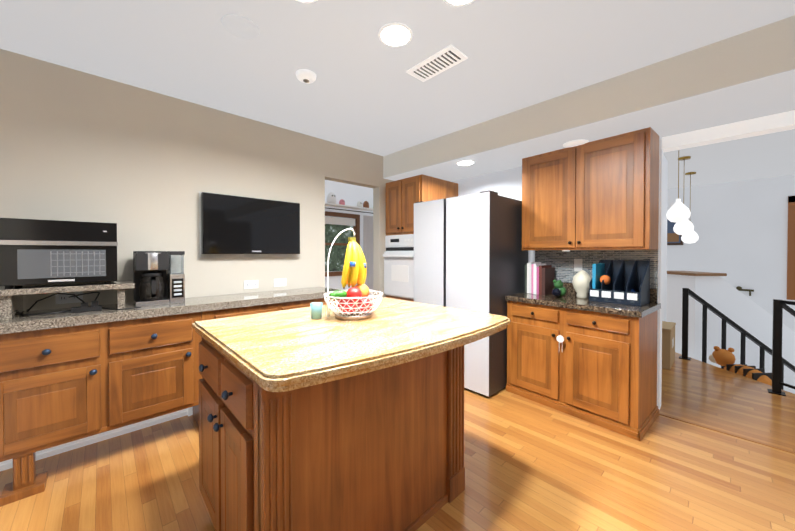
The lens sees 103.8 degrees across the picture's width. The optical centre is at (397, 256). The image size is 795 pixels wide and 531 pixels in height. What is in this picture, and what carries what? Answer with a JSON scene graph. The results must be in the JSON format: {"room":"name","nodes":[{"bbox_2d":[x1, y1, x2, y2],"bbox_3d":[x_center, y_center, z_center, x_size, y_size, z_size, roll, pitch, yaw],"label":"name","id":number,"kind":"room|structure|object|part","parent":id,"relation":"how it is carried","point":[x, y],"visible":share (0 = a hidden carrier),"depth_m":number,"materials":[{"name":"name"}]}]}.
{"room":"kitchen","nodes":[
{"label":"kitchen","id":0,"kind":"room"},
{"bbox_2d":[0,49,392,310],"bbox_3d":[-1.895,0.013,2.276,6.850,2.440,0.120,-1,1,-43],"label":"wall","id":1,"kind":"structure","parent":0,"point":[141,167],"depth_m":2.29,"materials":[{"name":"beige paint"}]},
{"bbox_2d":[56,291,82,303],"bbox_3d":[-2.100,0.261,1.994,0.120,0.074,0.010,-1,1,-43],"label":"electrical outlet plate","id":2,"kind":"object","parent":1,"relation":"attached to","point":[62,299],"visible":0.67,"depth_m":1.99,"materials":[{"name":"white plastic"}]},
{"bbox_2d":[199,191,299,257],"bbox_3d":[-1.253,-0.255,2.736,0.834,0.525,0.084,-1,1,-43],"label":"wall-mounted tv","id":3,"kind":"object","parent":1,"relation":"attached to","point":[231,226],"visible":0.94,"depth_m":2.65,"materials":[{"name":"black plastic"}]},
{"bbox_2d":[244,280,257,288],"bbox_3d":[-1.295,0.247,2.757,0.120,0.074,0.010,-1,1,-43],"label":"electrical outlet plate","id":4,"kind":"object","parent":1,"relation":"attached to","point":[250,284],"visible":1,"depth_m":2.75,"materials":[{"name":"white plastic"}]},
{"bbox_2d":[274,278,285,286],"bbox_3d":[-1.106,0.245,2.936,0.120,0.074,0.010,-1,1,-43],"label":"electrical outlet plate","id":5,"kind":"object","parent":1,"relation":"attached to","point":[279,282],"visible":1,"depth_m":2.93,"materials":[{"name":"white plastic"}]},
{"bbox_2d":[325,180,372,291],"bbox_3d":[-1.427,-0.018,4.870,3.740,2.440,0.120,-1,1,-43],"label":"wall","id":6,"kind":"structure","parent":0,"point":[350,194],"depth_m":5.31,"materials":[{"name":"white paint"}]},
{"bbox_2d":[325,211,359,276],"bbox_3d":[-0.966,-0.207,5.239,0.820,1.050,0.125,-1,1,-43],"label":"nook window","id":7,"kind":"structure","parent":6,"relation":"in","point":[335,225],"depth_m":5.25,"materials":[{"name":"brown wood"}]},
{"bbox_2d":[325,202,372,213],"bbox_3d":[-0.750,-0.785,5.310,1.700,0.125,0.160,-1,1,-43],"label":"shelf","id":8,"kind":"object","parent":6,"relation":"attached to","point":[347,206],"visible":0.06,"depth_m":5.21,"materials":[{"name":"white wood"}]},
{"bbox_2d":[327,192,335,203],"bbox_3d":[-1.062,-0.940,5.012,0.150,0.190,0.150,-1,1,-43],"label":"figurine","id":9,"kind":"object","parent":8,"relation":"on","point":[331,197],"visible":0.98,"depth_m":4.96,"materials":[{"name":"white ceramic"}]},
{"bbox_2d":[363,201,368,207],"bbox_3d":[-0.554,-0.916,5.494,0.110,0.130,0.110,-1,1,-43],"label":"figurine","id":10,"kind":"object","parent":8,"relation":"on","point":[365,204],"visible":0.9,"depth_m":5.45,"materials":[{"name":"brown ceramic"}]},
{"bbox_2d":[363,215,372,298],"bbox_3d":[-0.468,0.112,5.557,0.315,1.665,0.046,-1,1,-43],"label":"curtain","id":11,"kind":"object","parent":8,"relation":"hanging from","point":[368,237],"visible":0.42,"depth_m":5.50,"materials":[{"name":"white fabric"}]},
{"bbox_2d":[0,352,794,530],"bbox_3d":[1.505,1.278,0.623,9.489,0.050,7.000,-1,1,-43],"label":"floor","id":12,"kind":"structure","parent":0,"point":[530,465],"depth_m":1.78,"materials":[{"name":"brown wood"}]},
{"bbox_2d":[0,280,341,506],"bbox_3d":[-1.426,0.696,2.325,2.152,1.072,0.442,-1,1,-43],"label":"sideboard","id":13,"kind":"object","parent":12,"relation":"on","point":[67,377],"depth_m":1.79,"materials":[{"name":"brown wood"}]},
{"bbox_2d":[0,218,117,288],"bbox_3d":[-1.970,-0.017,1.839,0.466,0.365,0.360,-1,1,-43],"label":"microwave oven","id":14,"kind":"object","parent":13,"relation":"on","point":[37,252],"visible":1,"depth_m":1.71,"materials":[{"name":"black metal"}]},
{"bbox_3d":[-1.901,0.270,1.890,0.517,0.113,0.342,-1,1,-43],"label":"power strip","id":15,"kind":"part","parent":13,"relation":"part of","materials":[{"name":"black plastic"}]},
{"bbox_2d":[133,251,184,306],"bbox_3d":[-1.647,0.143,2.158,0.265,0.360,0.255,-1,1,-43],"label":"coffee maker","id":16,"kind":"object","parent":13,"relation":"on","point":[155,282],"visible":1,"depth_m":2.10,"materials":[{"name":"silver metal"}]},
{"bbox_2d":[195,329,464,530],"bbox_3d":[-0.320,0.809,1.572,1.094,0.864,0.822,-1,1,-43],"label":"kitchen island","id":17,"kind":"object","parent":12,"relation":"on","point":[331,422],"depth_m":1.21,"materials":[{"name":"brown wood"}]},
{"bbox_2d":[192,297,509,408],"bbox_3d":[-0.193,0.354,1.602,1.274,0.040,1.084,-1,1,-43],"label":"island countertop","id":18,"kind":"structure","parent":17,"relation":"on","point":[296,358],"depth_m":1.23,"materials":[{"name":"yellow stone"}]},
{"bbox_2d":[310,302,322,318],"bbox_3d":[-0.423,0.283,1.628,0.064,0.080,0.062,-1,1,-43],"label":"cup","id":19,"kind":"object","parent":18,"relation":"on","point":[316,310],"visible":1,"depth_m":1.60,"materials":[{"name":"teal"}]},
{"bbox_2d":[324,228,382,319],"bbox_3d":[-0.235,0.085,1.667,0.316,0.473,0.316,-1,1,-43],"label":"fruit basket","id":20,"kind":"object","parent":18,"relation":"on","point":[351,300],"visible":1,"depth_m":1.62,"materials":[{"name":"white painted metal wire"}]},
{"bbox_2d":[383,174,457,301],"bbox_3d":[0.270,0.156,3.827,0.765,2.118,0.600,-1,1,-43],"label":"tall cabinet","id":21,"kind":"object","parent":12,"relation":"on","point":[403,196],"visible":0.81,"depth_m":3.60,"materials":[{"name":"brown wood"}]},
{"bbox_2d":[414,190,527,396],"bbox_3d":[0.756,0.324,3.245,0.773,1.796,0.892,-1,1,-43],"label":"fridge","id":22,"kind":"object","parent":12,"relation":"on","point":[470,254],"visible":0.71,"depth_m":2.85,"materials":[{"name":"grey metal"}]},
{"bbox_2d":[505,127,660,440],"bbox_3d":[1.500,0.146,2.609,0.577,2.164,0.998,-1,1,-40],"label":"hutch","id":23,"kind":"object","parent":12,"relation":"on","point":[585,206],"visible":1,"depth_m":2.43,"materials":[{"name":"brown wood"}]},
{"bbox_2d":[525,262,554,294],"bbox_3d":[1.366,0.203,2.990,0.200,0.300,0.194,-1,1,-39],"label":"books","id":24,"kind":"object","parent":23,"relation":"on","point":[539,277],"visible":0.98,"depth_m":2.92,"materials":[{"name":"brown paper"}]},
{"bbox_2d":[552,280,566,296],"bbox_3d":[1.415,0.280,2.734,0.151,0.154,0.109,-1,1,-43],"label":"frog figurine","id":25,"kind":"object","parent":23,"relation":"on","point":[559,290],"visible":1,"depth_m":2.70,"materials":[{"name":"green ceramic"}]},
{"bbox_2d":[572,270,591,298],"bbox_3d":[1.594,0.237,2.682,0.156,0.240,0.154,-1,1,-43],"label":"vase","id":26,"kind":"object","parent":23,"relation":"on","point":[581,280],"visible":0.98,"depth_m":2.64,"materials":[{"name":"beige ceramic"}]},
{"bbox_2d":[589,260,649,305],"bbox_3d":[1.757,0.195,2.473,0.263,0.330,0.340,-1,1,-39],"label":"file organizer","id":27,"kind":"object","parent":23,"relation":"on","point":[625,282],"visible":1,"depth_m":2.47,"materials":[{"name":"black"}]},
{"bbox_2d":[662,321,675,369],"bbox_3d":[3.052,0.997,3.538,0.470,0.440,0.125,-1,1,-43],"label":"storage box","id":28,"kind":"object","parent":12,"relation":"on","point":[668,344],"visible":0.79,"depth_m":3.38,"materials":[{"name":"beige cardboard"}]},
{"bbox_2d":[659,413,794,453],"bbox_3d":[2.300,1.232,2.169,0.030,0.004,0.750,-1,1,-43],"label":"threshold","id":29,"kind":"object","parent":12,"relation":"on","point":[751,440],"visible":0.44,"depth_m":2.15,"materials":[{"name":"brown wood"}]},
{"bbox_2d":[0,0,794,155],"bbox_3d":[0.149,-1.197,-0.700,5.740,0.050,6.990,-1,1,-43],"label":"ceiling","id":30,"kind":"structure","parent":0,"point":[364,91],"depth_m":1.81,"materials":[{"name":"white paint"}]},
{"bbox_2d":[221,14,258,38],"bbox_3d":[-0.819,-1.196,1.627,0.180,0.006,0.180,-1,1,-43],"label":"ceiling speaker","id":31,"kind":"object","parent":30,"relation":"attached to","point":[239,26],"visible":1,"depth_m":1.61},
{"bbox_2d":[296,69,315,83],"bbox_3d":[-0.605,-1.183,2.063,0.132,0.042,0.132,-1,1,-43],"label":"smoke detector","id":32,"kind":"object","parent":30,"relation":"attached to","point":[306,76],"visible":0.98,"depth_m":2.03,"materials":[{"name":"grey plastic"}]},
{"bbox_2d":[296,0,317,2],"bbox_3d":[-0.422,-1.190,1.373,0.188,0.012,0.188,-1,1,-43],"label":"recessed light","id":33,"kind":"object","parent":30,"relation":"in","point":[307,1],"visible":1,"depth_m":1.46,"materials":[{"name":"white"}]},
{"bbox_2d":[378,22,412,46],"bbox_3d":[-0.011,-1.194,1.688,0.188,0.012,0.188,-1,1,-43],"label":"recessed light","id":34,"kind":"object","parent":30,"relation":"in","point":[395,34],"visible":1,"depth_m":1.67,"materials":[{"name":"white"}]},
{"bbox_2d":[406,44,467,81],"bbox_3d":[0.240,-1.195,1.949,0.170,0.016,0.360,-1,1,-43],"label":"ceiling vent","id":35,"kind":"object","parent":30,"relation":"in","point":[444,59],"visible":1,"depth_m":1.92,"materials":[{"name":"grey metal"}]},
{"bbox_2d":[443,0,474,6],"bbox_3d":[0.287,-1.190,1.395,0.188,0.012,0.188,-1,1,-43],"label":"recessed light","id":36,"kind":"object","parent":30,"relation":"in","point":[457,3],"visible":1,"depth_m":1.46,"materials":[{"name":"white"}]},
{"bbox_2d":[383,15,794,180],"bbox_3d":[2.489,-1.089,1.521,0.710,0.319,6.990,-1,1,-43],"label":"soffit","id":37,"kind":"structure","parent":0,"point":[748,75],"depth_m":2.08,"materials":[{"name":"beige paint"}]},
{"bbox_2d":[456,160,474,165],"bbox_3d":[0.686,-0.942,3.147,0.188,0.012,0.188,-1,1,-43],"label":"recessed light","id":38,"kind":"object","parent":37,"relation":"in","point":[465,162],"visible":0.98,"depth_m":3.12,"materials":[{"name":"white"}]},
{"bbox_2d":[563,139,588,147],"bbox_3d":[1.482,-0.936,2.591,0.188,0.012,0.188,-1,1,-43],"label":"recessed light","id":39,"kind":"object","parent":37,"relation":"in","point":[572,143],"visible":0.88,"depth_m":2.56,"materials":[{"name":"white"}]},
{"bbox_2d":[450,110,794,409],"bbox_3d":[2.790,0.151,1.821,0.120,2.175,6.990,-1,1,-43],"label":"wall","id":40,"kind":"structure","parent":0,"point":[507,183],"depth_m":2.47,"materials":[{"name":"grey paint"}]},
{"bbox_2d":[662,156,669,320],"bbox_3d":[2.736,0.000,3.402,1.980,2.440,0.120,-1,1,-43],"label":"wall","id":41,"kind":"structure","parent":0,"point":[666,192],"depth_m":3.93,"materials":[{"name":"white paint"}]},
{"bbox_2d":[664,129,794,188],"bbox_3d":[4.715,-1.240,2.950,4.250,0.050,6.000,-1,1,-43],"label":"ceiling","id":42,"kind":"structure","parent":0,"point":[762,156],"depth_m":3.98,"materials":[{"name":"white paint"}]},
{"bbox_2d":[666,151,690,222],"bbox_3d":[2.930,-0.786,3.246,0.190,0.865,0.190,-1,1,-43],"label":"pendant lamp","id":43,"kind":"object","parent":42,"relation":"hanging from","point":[678,211],"visible":0.79,"depth_m":3.21,"materials":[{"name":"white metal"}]},
{"bbox_2d":[673,156,693,234],"bbox_3d":[3.521,-0.745,3.829,0.190,0.962,0.190,-1,1,-43],"label":"pendant lamp","id":44,"kind":"object","parent":42,"relation":"hanging from","point":[686,227],"visible":0.75,"depth_m":3.78,"materials":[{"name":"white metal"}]},
{"bbox_2d":[681,172,698,243],"bbox_3d":[4.287,-0.712,4.562,0.190,1.045,0.190,-1,1,-43],"label":"pendant lamp","id":45,"kind":"object","parent":42,"relation":"hanging from","point":[692,237],"visible":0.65,"depth_m":4.51,"materials":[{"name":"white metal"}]},
{"bbox_2d":[666,274,794,393],"bbox_3d":[4.849,1.426,4.113,1.850,2.370,1.991,-1,1,-43],"label":"wall","id":46,"kind":"structure","parent":0,"point":[736,306],"depth_m":3.94,"materials":[{"name":"white paint"}]},
{"bbox_2d":[667,271,726,275],"bbox_3d":[3.893,0.223,4.169,0.400,0.034,0.600,0,1,-1],"label":"trim","id":47,"kind":"structure","parent":46,"relation":"on","point":[691,273],"depth_m":3.95,"materials":[{"name":"brown wood"}]},
{"bbox_2d":[670,175,794,331],"bbox_3d":[6.301,0.687,4.476,0.120,3.840,6.000,-1,1,-43],"label":"wall","id":48,"kind":"structure","parent":0,"point":[741,229],"depth_m":5.07,"materials":[{"name":"white paint"}]},
{"bbox_2d":[667,219,682,244],"bbox_3d":[4.987,-0.483,5.739,0.029,0.550,0.420,-1,1,-43],"label":"picture frame","id":49,"kind":"object","parent":48,"relation":"attached to","point":[673,238],"visible":0.19,"depth_m":5.68,"materials":[{"name":"brown"}]},
{"bbox_2d":[736,286,753,295],"bbox_3d":[5.589,0.557,5.095,0.067,0.145,0.320,-1,1,-43],"label":"wall hook","id":50,"kind":"object","parent":48,"relation":"attached to","point":[738,288],"visible":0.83,"depth_m":5.06,"materials":[{"name":"grey metal"}]},
{"bbox_2d":[787,196,794,299],"bbox_3d":[6.281,-0.127,4.379,0.030,1.570,1.000,-1,1,-43],"label":"door frame","id":51,"kind":"structure","parent":48,"relation":"attached to","point":[791,254],"depth_m":4.71,"materials":[{"name":"brown wood"}]},
{"bbox_3d":[4.002,2.030,2.520,3.733,1.500,2.703,-1,1,-43],"label":"stairs","id":52,"kind":"structure","parent":0,"visible":0},
{"bbox_2d":[679,288,794,395],"bbox_3d":[4.330,1.568,3.404,2.563,2.379,1.797,-1,1,-43],"label":"stair railing","id":53,"kind":"object","parent":52,"relation":"on","point":[779,361],"visible":0.75,"depth_m":3.69,"materials":[{"name":"black metal"}]},
{"bbox_2d":[709,346,771,385],"bbox_3d":[3.677,1.212,3.330,0.224,0.388,0.544,0,1,-1],"label":"tiger","id":54,"kind":"object","parent":52,"relation":"on","point":[722,357],"visible":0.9,"depth_m":3.33},
{"bbox_3d":[-0.052,0.049,-0.793,0.120,2.440,7.110,-1,1,-43],"label":"wall","id":55,"kind":"structure","parent":0,"visible":0},
{"bbox_2d":[0,407,192,470],"bbox_3d":[-1.383,1.133,1.455,1.015,0.200,1.785,-1,1,-43],"label":"baseboard","id":56,"kind":"structure","parent":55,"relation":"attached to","point":[54,450],"depth_m":2.06,"materials":[{"name":"white"}]}
]}

